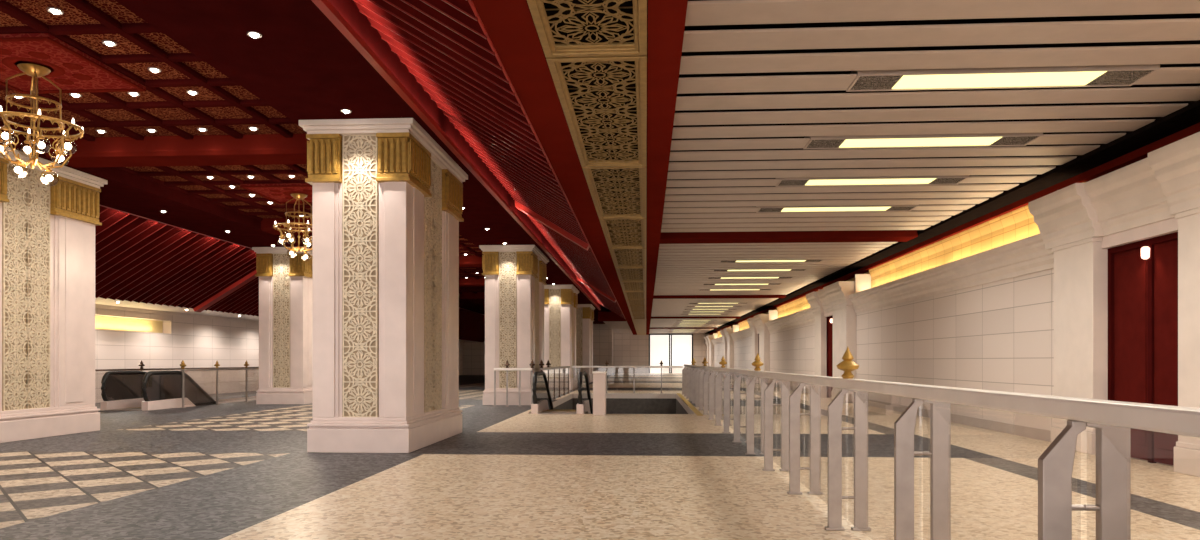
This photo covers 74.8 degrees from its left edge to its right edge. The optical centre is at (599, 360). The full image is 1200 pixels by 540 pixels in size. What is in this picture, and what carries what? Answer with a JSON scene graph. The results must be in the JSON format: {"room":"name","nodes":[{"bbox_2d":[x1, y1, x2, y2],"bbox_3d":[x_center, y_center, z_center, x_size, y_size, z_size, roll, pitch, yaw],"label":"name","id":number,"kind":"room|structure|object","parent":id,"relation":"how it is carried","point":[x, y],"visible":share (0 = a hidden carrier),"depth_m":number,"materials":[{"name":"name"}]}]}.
{"room":"railway station","nodes":[
{"label":"railway station","id":0,"kind":"room"},
{"bbox_2d":[0,0,484,301],"bbox_3d":[-5.586,-3.708,32.883,5.180,0.124,79.000,0,0,3],"label":"ceiling","id":1,"kind":"structure","parent":0,"point":[221,106],"depth_m":11.27,"materials":[{"name":"red paint"}]},
{"bbox_2d":[47,7,63,14],"bbox_3d":[-5.764,-3.698,8.306,0.150,0.054,0.150,0,0,3],"label":"recessed light","id":2,"kind":"object","parent":1,"relation":"in","point":[52,10],"visible":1,"depth_m":8.29,"materials":[{"name":"plastic"}]},
{"bbox_2d":[0,33,145,93],"bbox_3d":[-6.948,-3.667,9.638,1.720,0.165,1.720,0,0,3],"label":"ceiling panel","id":3,"kind":"object","parent":1,"relation":"attached to","point":[72,70],"visible":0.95,"depth_m":9.68,"materials":[{"name":"red paint"}]},
{"bbox_2d":[0,63,83,181],"bbox_3d":[-6.948,-2.883,9.638,1.027,1.418,1.027,0,0,-36],"label":"chandelier","id":4,"kind":"object","parent":3,"relation":"hanging from","point":[33,70],"visible":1,"depth_m":9.62,"materials":[{"name":"gold metal"}]},
{"bbox_2d":[102,40,116,45],"bbox_3d":[-5.715,-3.698,9.145,0.150,0.054,0.150,0,0,3],"label":"recessed light","id":5,"kind":"object","parent":1,"relation":"in","point":[105,42],"visible":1,"depth_m":9.12,"materials":[{"name":"plastic"}]},
{"bbox_2d":[148,67,160,72],"bbox_3d":[-5.666,-3.698,9.983,0.150,0.054,0.150,0,0,3],"label":"recessed light","id":6,"kind":"object","parent":1,"relation":"in","point":[152,69],"visible":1,"depth_m":9.96,"materials":[{"name":"plastic"}]},
{"bbox_2d":[44,134,309,167],"bbox_3d":[-6.732,-3.575,13.317,5.040,0.350,0.800,0,0,3],"label":"ceiling beam","id":7,"kind":"structure","parent":1,"relation":"attached to","point":[252,149],"depth_m":12.99,"materials":[{"name":"red paint"}]},
{"bbox_2d":[0,126,484,314],"bbox_3d":[-9.005,-3.690,33.083,1.850,0.580,79.000,0,0,3],"label":"trim","id":8,"kind":"structure","parent":1,"relation":"attached to","point":[124,191],"depth_m":17.81,"materials":[{"name":"red paint"}]},
{"bbox_2d":[247,32,261,37],"bbox_3d":[-3.598,-3.393,8.175,0.150,0.054,0.150,0,0,3],"label":"recessed light","id":9,"kind":"object","parent":1,"relation":"in","point":[250,34],"visible":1,"depth_m":8.15,"materials":[{"name":"plastic"}]},
{"bbox_2d":[240,183,311,203],"bbox_3d":[-6.517,-3.667,16.995,1.720,0.165,1.720,0,0,3],"label":"ceiling medallion","id":10,"kind":"object","parent":1,"relation":"attached to","point":[278,193],"visible":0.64,"depth_m":16.62,"materials":[{"name":"red paint"}]},
{"bbox_2d":[273,193,311,260],"bbox_3d":[-6.517,-2.883,16.995,1.027,1.418,1.027,0,0,43],"label":"chandelier","id":11,"kind":"object","parent":10,"relation":"hanging from","point":[297,196],"visible":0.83,"depth_m":16.92,"materials":[{"name":"gold metal"}]},
{"bbox_2d":[261,218,311,234],"bbox_3d":[-6.301,-3.575,20.674,5.040,0.350,0.800,0,0,3],"label":"trim","id":12,"kind":"structure","parent":1,"relation":"attached to","point":[267,224],"depth_m":20.41,"materials":[{"name":"red paint"}]},
{"bbox_2d":[459,255,481,266],"bbox_3d":[-5.870,-3.575,28.031,5.040,0.350,0.800,0,0,3],"label":"trim","id":13,"kind":"structure","parent":1,"relation":"attached to","point":[464,260],"depth_m":27.57,"materials":[{"name":"red paint"}]},
{"bbox_2d":[459,278,484,285],"bbox_3d":[-5.439,-3.575,35.389,5.040,0.350,0.800,0,0,3],"label":"trim","id":14,"kind":"structure","parent":1,"relation":"attached to","point":[462,281],"depth_m":35.02,"materials":[{"name":"red paint"}]},
{"bbox_2d":[461,292,484,298],"bbox_3d":[-5.008,-3.575,42.746,5.040,0.350,0.800,0,0,3],"label":"trim","id":15,"kind":"structure","parent":1,"relation":"attached to","point":[465,295],"depth_m":42.47,"materials":[{"name":"red paint"}]},
{"bbox_2d":[95,308,462,402],"bbox_3d":[-14.943,-0.300,39.442,0.450,3.200,91.000,0,0,3],"label":"wall","id":16,"kind":"structure","parent":0,"point":[199,342],"depth_m":29.16,"materials":[{"name":"paint"}]},
{"bbox_2d":[95,316,162,332],"bbox_3d":[-16.203,-1.210,19.055,0.020,0.420,18.150,0,0,3],"label":"cove","id":17,"kind":"object","parent":16,"relation":"attached to","point":[101,322],"visible":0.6,"depth_m":26.21,"materials":[{"name":"yellow"}]},
{"bbox_2d":[95,297,476,342],"bbox_3d":[-13.770,-1.755,39.373,1.900,0.210,91.000,0,0,3],"label":"trim","id":18,"kind":"structure","parent":16,"relation":"attached to","point":[107,303],"depth_m":27.12,"materials":[{"name":"paint"}]},
{"bbox_2d":[95,206,484,341],"bbox_3d":[-11.529,-2.723,33.331,3.282,1.993,79.200,0,0,3],"label":"ceiling","id":19,"kind":"structure","parent":0,"point":[138,259],"depth_m":22.47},
{"bbox_2d":[193,270,256,311],"bbox_3d":[-11.919,-2.681,26.242,3.332,2.077,0.340,0,0,3],"label":"trim","id":20,"kind":"structure","parent":19,"relation":"attached to","point":[250,276],"depth_m":26.14,"materials":[{"name":"red paint"}]},
{"bbox_2d":[115,0,606,323],"bbox_3d":[-2.167,-3.690,32.683,1.850,0.580,79.000,0,0,3],"label":"ceiling","id":21,"kind":"structure","parent":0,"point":[302,66],"depth_m":9.25,"materials":[{"name":"red paint"}]},
{"bbox_2d":[353,0,624,318],"bbox_3d":[-0.919,-3.344,22.973,1.842,1.153,59.760,0,0,3],"label":"ceiling","id":22,"kind":"structure","parent":0,"point":[443,44],"depth_m":9.93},
{"bbox_2d":[515,201,589,250],"bbox_3d":[-1.177,-3.302,19.001,1.893,1.237,0.340,0,0,3],"label":"trim","id":23,"kind":"structure","parent":22,"relation":"attached to","point":[519,206],"depth_m":18.84,"materials":[{"name":"red paint"}]},
{"bbox_2d":[577,277,615,301],"bbox_3d":[-0.183,-3.302,35.972,1.893,1.237,0.340,0,0,3],"label":"trim","id":24,"kind":"structure","parent":22,"relation":"attached to","point":[578,278],"depth_m":35.80,"materials":[{"name":"red paint"}]},
{"bbox_2d":[598,312,625,320],"bbox_3d":[0.831,-3.000,52.992,1.860,0.600,0.900,0,0,3],"label":"trim","id":25,"kind":"structure","parent":22,"relation":"attached to","point":[602,316],"depth_m":52.56,"materials":[{"name":"red paint"}]},
{"bbox_2d":[463,324,611,374],"bbox_3d":[-5.812,-1.550,72.614,13.900,5.700,0.300,0,0,3],"label":"wall","id":26,"kind":"structure","parent":0,"point":[473,352],"depth_m":72.15,"materials":[{"name":"tile"}]},
{"bbox_2d":[100,205,483,314],"bbox_3d":[-9.981,-3.430,33.141,0.105,0.060,79.000,0,0,3],"label":"trim","id":27,"kind":"structure","parent":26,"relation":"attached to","point":[100,205],"depth_m":19.85,"materials":[{"name":"red paint"}]},
{"bbox_2d":[311,0,600,309],"bbox_3d":[-1.758,-3.430,22.942,0.105,0.060,59.600,0,0,3],"label":"trim","id":28,"kind":"structure","parent":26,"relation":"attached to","point":[325,6],"depth_m":10.39,"materials":[{"name":"red paint"}]},
{"bbox_2d":[0,373,1199,539],"bbox_3d":[-2.689,1.300,38.724,24.100,0.001,91.000,0,0,3],"label":"floor","id":29,"kind":"structure","parent":0,"point":[242,470],"depth_m":8.47,"materials":[{"name":"beige stone"}]},
{"bbox_2d":[0,145,107,442],"bbox_3d":[-10.180,-1.050,13.118,1.640,4.700,3.410,0,0,3],"label":"column","id":30,"kind":"structure","parent":29,"relation":"on","point":[47,229],"depth_m":13.46,"materials":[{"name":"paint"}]},
{"bbox_2d":[100,371,215,410],"bbox_3d":[-12.283,2.281,23.722,1.300,4.027,6.526,0,0,3],"label":"escalator","id":31,"kind":"object","parent":29,"relation":"on","point":[121,390],"visible":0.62,"depth_m":21.40,"materials":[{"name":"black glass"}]},
{"bbox_2d":[95,360,258,398],"bbox_3d":[-13.145,0.635,25.262,0.166,1.330,9.100,0,0,3],"label":"railing","id":32,"kind":"object","parent":29,"relation":"on","point":[141,364],"visible":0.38,"depth_m":23.42,"materials":[{"name":"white metal"}]},
{"bbox_2d":[180,360,258,407],"bbox_3d":[-11.352,0.635,24.238,0.166,1.330,5.335,0,0,3],"label":"railing","id":33,"kind":"object","parent":29,"relation":"on","point":[182,365],"visible":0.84,"depth_m":23.36,"materials":[{"name":"metal"}]},
{"bbox_2d":[215,396,255,403],"bbox_3d":[-12.167,3.571,25.706,1.480,4.538,8.180,0,0,3],"label":"trim","id":34,"kind":"structure","parent":29,"relation":"attached to","point":[231,400],"depth_m":27.49,"materials":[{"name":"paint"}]},
{"bbox_2d":[252,247,311,404],"bbox_3d":[-9.478,-1.050,25.097,1.640,4.700,3.410,0,0,3],"label":"column","id":35,"kind":"structure","parent":29,"relation":"on","point":[285,282],"depth_m":23.56,"materials":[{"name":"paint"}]},
{"bbox_2d":[299,118,467,452],"bbox_3d":[-3.332,-1.050,12.717,1.640,4.700,3.410,0,0,3],"label":"column","id":36,"kind":"structure","parent":29,"relation":"on","point":[387,199],"depth_m":11.19,"materials":[{"name":"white stone"}]},
{"bbox_2d":[479,245,548,404],"bbox_3d":[-2.630,-1.050,24.696,1.640,4.700,3.410,0,0,3],"label":"column","id":37,"kind":"structure","parent":29,"relation":"on","point":[515,275],"depth_m":23.17,"materials":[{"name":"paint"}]},
{"bbox_2d":[494,360,534,406],"bbox_3d":[-2.462,0.625,22.483,1.215,1.350,0.166,0,0,3],"label":"railing","id":38,"kind":"object","parent":29,"relation":"on","point":[507,364],"visible":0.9,"depth_m":22.45,"materials":[{"name":"metal"}]},
{"bbox_2d":[539,360,569,398],"bbox_3d":[-1.494,0.625,27.502,0.166,1.350,8.465,0,0,3],"label":"railing","id":39,"kind":"object","parent":29,"relation":"on","point":[557,377],"visible":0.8,"depth_m":27.19,"materials":[{"name":"metal"}]},
{"bbox_2d":[544,285,578,389],"bbox_3d":[-1.928,-1.050,36.676,1.640,4.700,3.410,0,0,3],"label":"column","id":40,"kind":"structure","parent":29,"relation":"on","point":[560,301],"depth_m":35.14,"materials":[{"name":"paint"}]},
{"bbox_2d":[531,371,592,413],"bbox_3d":[-0.861,2.281,22.402,1.300,4.027,6.526,0,0,3],"label":"escalator","id":41,"kind":"object","parent":29,"relation":"on","point":[542,401],"visible":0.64,"depth_m":20.00,"materials":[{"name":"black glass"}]},
{"bbox_2d":[576,304,594,382],"bbox_3d":[-1.226,-1.050,48.655,1.640,4.700,3.410,0,0,3],"label":"column","id":42,"kind":"structure","parent":29,"relation":"on","point":[585,312],"depth_m":47.12,"materials":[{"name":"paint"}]},
{"bbox_2d":[592,371,606,414],"bbox_3d":[-0.009,0.775,18.998,0.340,1.050,0.410,0,0,3],"label":"pier","id":43,"kind":"object","parent":29,"relation":"on","point":[599,377],"visible":1,"depth_m":18.81,"materials":[{"name":"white stone"}]},
{"bbox_2d":[528,393,694,413],"bbox_3d":[0.612,3.571,25.408,4.230,4.538,12.280,0,0,3],"label":"trim","id":44,"kind":"structure","parent":29,"relation":"attached to","point":[616,403],"depth_m":31.44,"materials":[{"name":"paint"}]},
{"bbox_2d":[572,360,682,392],"bbox_3d":[1.115,0.625,31.669,4.480,1.350,0.166,0,0,3],"label":"railing","id":45,"kind":"object","parent":29,"relation":"on","point":[661,366],"visible":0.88,"depth_m":31.63,"materials":[{"name":"metal"}]},
{"bbox_2d":[677,393,702,415],"bbox_3d":[2.762,1.294,25.081,0.140,0.012,12.800,0,0,3],"label":"trim","id":46,"kind":"structure","parent":29,"relation":"on","point":[683,398],"depth_m":22.72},
{"bbox_2d":[682,347,1199,539],"bbox_3d":[2.406,0.593,14.564,0.340,1.415,33.440,0,0,3],"label":"railing","id":47,"kind":"object","parent":29,"relation":"on","point":[708,387],"visible":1,"depth_m":4.40,"materials":[{"name":"metal"}]},
{"bbox_2d":[612,330,708,372],"bbox_3d":[5.372,-1.550,83.980,13.900,5.700,0.300,0,0,3],"label":"wall","id":48,"kind":"structure","parent":0,"point":[628,349],"depth_m":83.92,"materials":[{"name":"tile"}]},
{"bbox_2d":[650,335,691,372],"bbox_3d":[7.514,-0.775,83.779,4.500,4.150,0.050,0,0,3],"label":"door","id":49,"kind":"structure","parent":48,"relation":"in","point":[659,344],"depth_m":83.76,"materials":[{"name":"white glass"}]},
{"bbox_2d":[649,334,692,372],"bbox_3d":[7.563,-0.800,83.756,4.700,4.200,0.170,0,0,3],"label":"trim","id":50,"kind":"structure","parent":48,"relation":"attached to","point":[649,334],"depth_m":83.68,"materials":[{"name":"metal"}]},
{"bbox_2d":[712,272,869,334],"bbox_3d":[9.270,-3.150,38.023,0.140,2.500,91.000,0,0,3],"label":"wall","id":51,"kind":"structure","parent":0,"point":[852,279],"depth_m":26.63,"materials":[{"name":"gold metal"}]},
{"bbox_2d":[733,317,752,332],"bbox_3d":[9.743,-2.370,52.069,0.560,0.860,11.900,0,0,3],"label":"cove","id":52,"kind":"object","parent":51,"relation":"attached to","point":[742,325],"visible":0.37,"depth_m":56.56,"materials":[{"name":"gold metal"}]},
{"bbox_2d":[769,289,821,320],"bbox_3d":[8.748,-2.370,35.098,0.560,0.860,11.900,0,0,3],"label":"cove","id":53,"kind":"object","parent":51,"relation":"attached to","point":[800,304],"visible":0.41,"depth_m":37.26,"materials":[{"name":"gold metal"}]},
{"bbox_2d":[705,101,1199,333],"bbox_3d":[8.871,-2.950,38.046,0.740,0.100,91.000,0,0,3],"label":"trim","id":54,"kind":"structure","parent":51,"relation":"attached to","point":[1188,116],"depth_m":12.83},
{"bbox_2d":[709,123,1199,334],"bbox_3d":[9.075,-2.845,38.034,0.230,0.110,91.000,0,0,3],"label":"trim","id":55,"kind":"structure","parent":51,"relation":"attached to","point":[1139,154],"depth_m":13.67,"materials":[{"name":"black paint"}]},
{"bbox_2d":[855,182,1085,292],"bbox_3d":[7.754,-2.370,18.128,0.560,0.860,11.900,0,0,3],"label":"cove","id":56,"kind":"object","parent":51,"relation":"attached to","point":[1018,224],"visible":0.43,"depth_m":17.27,"materials":[{"name":"gold metal"}]},
{"bbox_2d":[714,268,1053,430],"bbox_3d":[9.190,-0.320,38.027,0.900,3.240,91.000,0,0,3],"label":"wall","id":57,"kind":"structure","parent":0,"point":[998,335],"depth_m":16.25,"materials":[{"name":"tile"}]},
{"bbox_2d":[704,335,713,366],"bbox_3d":[10.915,-0.580,77.544,0.880,3.760,5.000,0,0,3],"label":"portal","id":58,"kind":"object","parent":57,"relation":"attached to","point":[710,347],"visible":0.66,"depth_m":75.58,"materials":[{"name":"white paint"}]},
{"bbox_2d":[720,328,733,378],"bbox_3d":[9.920,-0.580,60.573,0.880,3.760,5.000,0,0,3],"label":"portal","id":59,"kind":"object","parent":57,"relation":"attached to","point":[728,340],"visible":0.65,"depth_m":58.39,"materials":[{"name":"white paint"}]},
{"bbox_2d":[747,314,769,370],"bbox_3d":[8.926,-0.580,43.602,0.880,3.760,5.000,0,0,3],"label":"portal","id":60,"kind":"object","parent":57,"relation":"attached to","point":[760,335],"visible":0.59,"depth_m":41.96,"materials":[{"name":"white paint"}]},
{"bbox_2d":[806,281,855,402],"bbox_3d":[7.931,-0.580,26.632,0.880,3.760,5.000,0,0,3],"label":"portal","id":61,"kind":"object","parent":57,"relation":"attached to","point":[835,323],"visible":0.82,"depth_m":25.86,"materials":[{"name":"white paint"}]},
{"bbox_2d":[705,196,1166,345],"bbox_3d":[8.611,-1.750,38.061,0.300,0.540,91.000,0,0,3],"label":"trim","id":62,"kind":"structure","parent":57,"relation":"attached to","point":[1028,255],"depth_m":16.01,"materials":[{"name":"paint"}]},
{"bbox_2d":[770,382,1173,466],"bbox_3d":[8.731,1.210,38.054,0.020,0.180,91.000,0,0,3],"label":"baseboard","id":63,"kind":"structure","parent":57,"relation":"attached to","point":[1030,432],"depth_m":15.05,"materials":[{"name":"grey stone"}]},
{"bbox_2d":[1028,132,1199,476],"bbox_3d":[6.937,-0.580,9.661,0.880,3.760,5.000,0,0,3],"label":"portal","id":64,"kind":"object","parent":57,"relation":"attached to","point":[1127,288],"visible":0.91,"depth_m":10.30,"materials":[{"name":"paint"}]},
{"bbox_2d":[1141,246,1149,258],"bbox_3d":[6.969,-1.380,10.030,0.100,0.160,0.100,0,0,3],"label":"wall lamp","id":65,"kind":"object","parent":64,"relation":"attached to","point":[1145,251],"depth_m":10.00,"materials":[{"name":"white"}]},
{"bbox_2d":[603,0,1199,332],"bbox_3d":[3.769,-2.975,38.339,9.440,0.050,90.883,0,0,3],"label":"ceiling","id":66,"kind":"structure","parent":0,"point":[682,269],"depth_m":9.43,"materials":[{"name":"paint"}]},
{"bbox_2d":[468,0,687,334],"bbox_3d":[1.736,-2.950,38.464,1.685,0.300,91.000,0,0,3],"label":"trim","id":67,"kind":"structure","parent":66,"relation":"attached to","point":[509,24],"depth_m":8.50,"materials":[{"name":"red paint"}]},
{"bbox_2d":[543,0,647,311],"bbox_3d":[1.795,-2.975,38.461,0.955,0.250,91.000,0,0,3],"label":"trim","id":68,"kind":"structure","parent":67,"relation":"attached to","point":[626,3],"depth_m":8.69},
{"bbox_2d":[527,0,646,57],"bbox_3d":[-0.155,-2.819,5.168,0.930,0.062,4.060,0,0,3],"label":"grille panel","id":69,"kind":"object","parent":68,"relation":"attached to","point":[638,47],"visible":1,"depth_m":6.67,"materials":[{"name":"gold metal"}]},
{"bbox_2d":[546,55,646,166],"bbox_3d":[0.084,-2.819,9.261,0.930,0.062,4.060,0,0,3],"label":"grille panel","id":70,"kind":"object","parent":68,"relation":"attached to","point":[554,63],"visible":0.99,"depth_m":8.68,"materials":[{"name":"gold metal"}]},
{"bbox_2d":[582,166,646,218],"bbox_3d":[0.324,-2.819,13.354,0.930,0.062,4.060,0,0,3],"label":"grille panel","id":71,"kind":"object","parent":68,"relation":"attached to","point":[642,171],"visible":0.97,"depth_m":13.00,"materials":[{"name":"gold metal"}]},
{"bbox_2d":[599,218,645,248],"bbox_3d":[0.564,-2.819,17.447,0.930,0.062,4.060,0,0,3],"label":"grille panel","id":72,"kind":"object","parent":68,"relation":"attached to","point":[642,235],"visible":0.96,"depth_m":17.40,"materials":[{"name":"gold metal"}]},
{"bbox_2d":[609,248,645,267],"bbox_3d":[0.804,-2.819,21.540,0.930,0.062,4.060,0,0,3],"label":"grille panel","id":73,"kind":"object","parent":68,"relation":"attached to","point":[637,264],"visible":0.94,"depth_m":21.45,"materials":[{"name":"gold metal"}]},
{"bbox_2d":[615,268,645,281],"bbox_3d":[1.044,-2.819,25.633,0.930,0.062,4.060,0,0,3],"label":"grille panel","id":74,"kind":"object","parent":68,"relation":"attached to","point":[619,271],"visible":0.92,"depth_m":25.63,"materials":[{"name":"metal"}]},
{"bbox_2d":[620,282,645,291],"bbox_3d":[1.284,-2.819,29.726,0.930,0.062,4.060,0,0,3],"label":"grille panel","id":75,"kind":"object","parent":68,"relation":"attached to","point":[629,286],"visible":0.9,"depth_m":29.78,"materials":[{"name":"metal"}]},
{"bbox_2d":[623,292,645,299],"bbox_3d":[1.523,-2.819,33.819,0.930,0.062,4.060,0,0,3],"label":"grille panel","id":76,"kind":"object","parent":68,"relation":"attached to","point":[628,295],"visible":0.94,"depth_m":33.87,"materials":[{"name":"metal"}]},
{"bbox_2d":[626,300,645,305],"bbox_3d":[1.763,-2.819,37.912,0.930,0.062,4.060,0,0,3],"label":"grille panel","id":77,"kind":"object","parent":68,"relation":"attached to","point":[634,302],"visible":0.91,"depth_m":37.94,"materials":[{"name":"metal"}]},
{"bbox_2d":[628,306,645,310],"bbox_3d":[2.003,-2.819,42.005,0.930,0.062,4.060,0,0,3],"label":"grille panel","id":78,"kind":"object","parent":68,"relation":"attached to","point":[638,308],"visible":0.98,"depth_m":42.23,"materials":[{"name":"metal"}]},
{"bbox_2d":[630,311,645,315],"bbox_3d":[2.243,-2.819,46.098,0.930,0.062,4.060,0,0,3],"label":"grille panel","id":79,"kind":"object","parent":68,"relation":"attached to","point":[633,313],"visible":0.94,"depth_m":46.66,"materials":[{"name":"metal"}]},
{"bbox_2d":[632,319,645,334],"bbox_3d":[1.795,-2.825,38.461,0.945,0.050,91.000,0,0,3],"label":"trim","id":80,"kind":"structure","parent":67,"relation":"attached to","point":[640,324],"depth_m":63.70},
{"bbox_2d":[650,327,716,328],"bbox_3d":[7.373,-3.010,69.588,5.940,0.280,0.800,0,0,3],"label":"trim","id":81,"kind":"structure","parent":66,"relation":"attached to","point":[658,327],"depth_m":69.32,"materials":[{"name":"red paint"}]},
{"bbox_2d":[651,316,740,318],"bbox_3d":[6.379,-3.010,52.617,5.940,0.280,0.800,0,0,3],"label":"trim","id":82,"kind":"structure","parent":66,"relation":"attached to","point":[692,317],"depth_m":52.22,"materials":[{"name":"red paint"}]},
{"bbox_2d":[686,306,741,306],"bbox_3d":[6.179,-3.016,42.451,3.000,0.140,0.480,0,0,3],"label":"ceiling light","id":83,"kind":"object","parent":66,"relation":"attached to","point":[686,306],"visible":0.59,"depth_m":42.58,"materials":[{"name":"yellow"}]},
{"bbox_2d":[689,303,746,303],"bbox_3d":[6.042,-3.016,40.115,3.000,0.140,0.480,0,0,3],"label":"ceiling light","id":84,"kind":"object","parent":66,"relation":"attached to","point":[689,303],"visible":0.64,"depth_m":40.33,"materials":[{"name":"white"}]},
{"bbox_2d":[653,295,785,298],"bbox_3d":[5.384,-3.010,35.646,5.940,0.280,0.800,0,0,3],"label":"trim","id":85,"kind":"structure","parent":66,"relation":"attached to","point":[654,296],"depth_m":35.37,"materials":[{"name":"red paint"}]},
{"bbox_2d":[698,289,771,290],"bbox_3d":[5.598,-3.016,32.538,3.000,0.140,0.480,0,0,3],"label":"ceiling light","id":86,"kind":"object","parent":66,"relation":"attached to","point":[699,289],"visible":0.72,"depth_m":32.45,"materials":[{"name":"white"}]},
{"bbox_2d":[703,283,781,284],"bbox_3d":[5.461,-3.016,30.202,3.000,0.140,0.480,0,0,3],"label":"ceiling light","id":87,"kind":"object","parent":66,"relation":"attached to","point":[718,283],"visible":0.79,"depth_m":30.31,"materials":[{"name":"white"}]},
{"bbox_2d":[707,276,793,278],"bbox_3d":[5.324,-3.016,27.866,3.000,0.140,0.480,0,0,3],"label":"ceiling light","id":88,"kind":"object","parent":66,"relation":"attached to","point":[793,276],"visible":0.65,"depth_m":27.79,"materials":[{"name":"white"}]},
{"bbox_2d":[721,277,778,278],"bbox_3d":[5.324,-3.001,27.866,2.040,0.090,0.450,0,0,3],"label":"diffuser","id":89,"kind":"object","parent":88,"relation":"attached to","point":[721,277],"depth_m":27.91,"materials":[{"name":"white"}]},
{"bbox_2d":[712,269,806,271],"bbox_3d":[5.187,-3.016,25.530,3.000,0.140,0.480,0,0,3],"label":"ceiling light","id":90,"kind":"object","parent":66,"relation":"attached to","point":[714,270],"visible":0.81,"depth_m":25.62,"materials":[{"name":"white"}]},
{"bbox_2d":[728,269,791,270],"bbox_3d":[5.187,-3.001,25.530,2.040,0.090,0.450,0,0,3],"label":"diffuser","id":91,"kind":"object","parent":90,"relation":"attached to","point":[728,269],"depth_m":25.50,"materials":[{"name":"white"}]},
{"bbox_2d":[719,259,823,262],"bbox_3d":[5.051,-3.016,23.194,3.000,0.140,0.480,0,0,3],"label":"ceiling light","id":92,"kind":"object","parent":66,"relation":"attached to","point":[775,260],"visible":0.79,"depth_m":23.09,"materials":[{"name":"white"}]},
{"bbox_2d":[736,260,805,261],"bbox_3d":[5.051,-3.001,23.194,2.040,0.090,0.450,0,0,3],"label":"diffuser","id":93,"kind":"object","parent":92,"relation":"attached to","point":[736,260],"depth_m":23.20,"materials":[{"name":"white"}]},
{"bbox_2d":[660,226,917,243],"bbox_3d":[4.390,-3.010,18.675,5.940,0.280,0.800,0,0,3],"label":"trim","id":94,"kind":"structure","parent":66,"relation":"attached to","point":[862,235],"depth_m":18.39,"materials":[{"name":"red paint"}]},
{"bbox_2d":[756,200,918,212],"bbox_3d":[4.586,-3.016,15.268,3.000,0.140,0.480,0,0,3],"label":"ceiling light","id":95,"kind":"object","parent":66,"relation":"attached to","point":[842,208],"visible":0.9,"depth_m":15.22,"materials":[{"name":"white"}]},
{"bbox_2d":[759,208,782,211],"bbox_3d":[3.338,-2.975,15.341,0.452,0.042,0.450,0,0,3],"label":"vent","id":96,"kind":"object","parent":95,"relation":"attached to","point":[760,209],"depth_m":15.37,"materials":[{"name":"metal"}]},
{"bbox_2d":[781,207,889,211],"bbox_3d":[4.586,-3.001,15.268,2.040,0.090,0.450,0,0,3],"label":"diffuser","id":97,"kind":"object","parent":95,"relation":"attached to","point":[784,209],"depth_m":15.32,"materials":[{"name":"white plastic"}]},
{"bbox_2d":[886,206,915,210],"bbox_3d":[5.834,-2.975,15.195,0.452,0.042,0.450,0,0,3],"label":"vent","id":98,"kind":"object","parent":95,"relation":"attached to","point":[892,208],"depth_m":15.21,"materials":[{"name":"metal"}]},
{"bbox_2d":[776,175,968,186],"bbox_3d":[4.449,-3.016,12.932,3.000,0.140,0.480,0,0,3],"label":"ceiling light","id":99,"kind":"object","parent":66,"relation":"attached to","point":[883,180],"visible":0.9,"depth_m":12.87,"materials":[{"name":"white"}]},
{"bbox_2d":[778,180,808,185],"bbox_3d":[3.201,-2.975,13.005,0.452,0.042,0.450,0,0,3],"label":"vent","id":100,"kind":"object","parent":99,"relation":"attached to","point":[782,182],"depth_m":13.03,"materials":[{"name":"metal"}]},
{"bbox_2d":[805,178,936,184],"bbox_3d":[4.449,-3.001,12.932,2.040,0.090,0.450,0,0,3],"label":"diffuser","id":101,"kind":"object","parent":99,"relation":"attached to","point":[810,181],"depth_m":12.93,"materials":[{"name":"white plastic"}]},
{"bbox_2d":[929,178,964,183],"bbox_3d":[5.697,-2.975,12.859,0.452,0.042,0.450,0,0,3],"label":"vent","id":102,"kind":"object","parent":99,"relation":"attached to","point":[936,180],"depth_m":12.88,"materials":[{"name":"metal"}]},
{"bbox_2d":[803,133,1042,148],"bbox_3d":[4.312,-3.016,10.596,3.000,0.140,0.480,0,0,3],"label":"ceiling light","id":103,"kind":"object","parent":66,"relation":"attached to","point":[986,139],"visible":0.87,"depth_m":10.53,"materials":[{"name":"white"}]},
{"bbox_2d":[807,139,845,147],"bbox_3d":[3.064,-2.975,10.669,0.452,0.042,0.450,0,0,3],"label":"vent","id":104,"kind":"object","parent":103,"relation":"attached to","point":[812,143],"depth_m":10.67,"materials":[{"name":"metal"}]},
{"bbox_2d":[839,137,1001,147],"bbox_3d":[4.312,-3.001,10.596,2.040,0.090,0.450,0,0,3],"label":"diffuser","id":105,"kind":"object","parent":103,"relation":"attached to","point":[848,142],"depth_m":10.62,"materials":[{"name":"white plastic"}]},
{"bbox_2d":[991,136,1037,144],"bbox_3d":[5.560,-2.975,10.523,0.452,0.042,0.450,0,0,3],"label":"vent","id":106,"kind":"object","parent":103,"relation":"attached to","point":[1004,140],"depth_m":10.53,"materials":[{"name":"grey metal"}]},
{"bbox_2d":[706,85,1199,332],"bbox_3d":[8.495,-3.125,38.068,0.017,0.350,91.000,0,0,3],"label":"trim","id":107,"kind":"structure","parent":66,"relation":"attached to","point":[1166,102],"depth_m":11.12,"materials":[{"name":"metal"}]},
{"bbox_2d":[846,64,1159,91],"bbox_3d":[4.175,-3.016,8.260,3.000,0.140,0.480,0,0,3],"label":"ceiling light","id":108,"kind":"object","parent":66,"relation":"attached to","point":[1098,75],"visible":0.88,"depth_m":8.21,"materials":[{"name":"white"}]},
{"bbox_2d":[850,75,902,89],"bbox_3d":[2.928,-2.975,8.333,0.452,0.042,0.450,0,0,3],"label":"vent","id":109,"kind":"object","parent":108,"relation":"attached to","point":[861,82],"depth_m":8.34,"materials":[{"name":"grey metal"}]},
{"bbox_2d":[892,71,1106,88],"bbox_3d":[4.175,-3.001,8.260,2.040,0.090,0.450,0,0,3],"label":"diffuser","id":110,"kind":"object","parent":108,"relation":"attached to","point":[908,79],"depth_m":8.24,"materials":[{"name":"white plastic"}]},
{"bbox_2d":[1086,70,1153,84],"bbox_3d":[5.423,-2.975,8.187,0.452,0.042,0.450,0,0,3],"label":"vent","id":111,"kind":"object","parent":108,"relation":"attached to","point":[1110,77],"depth_m":8.19,"materials":[{"name":"grey metal"}]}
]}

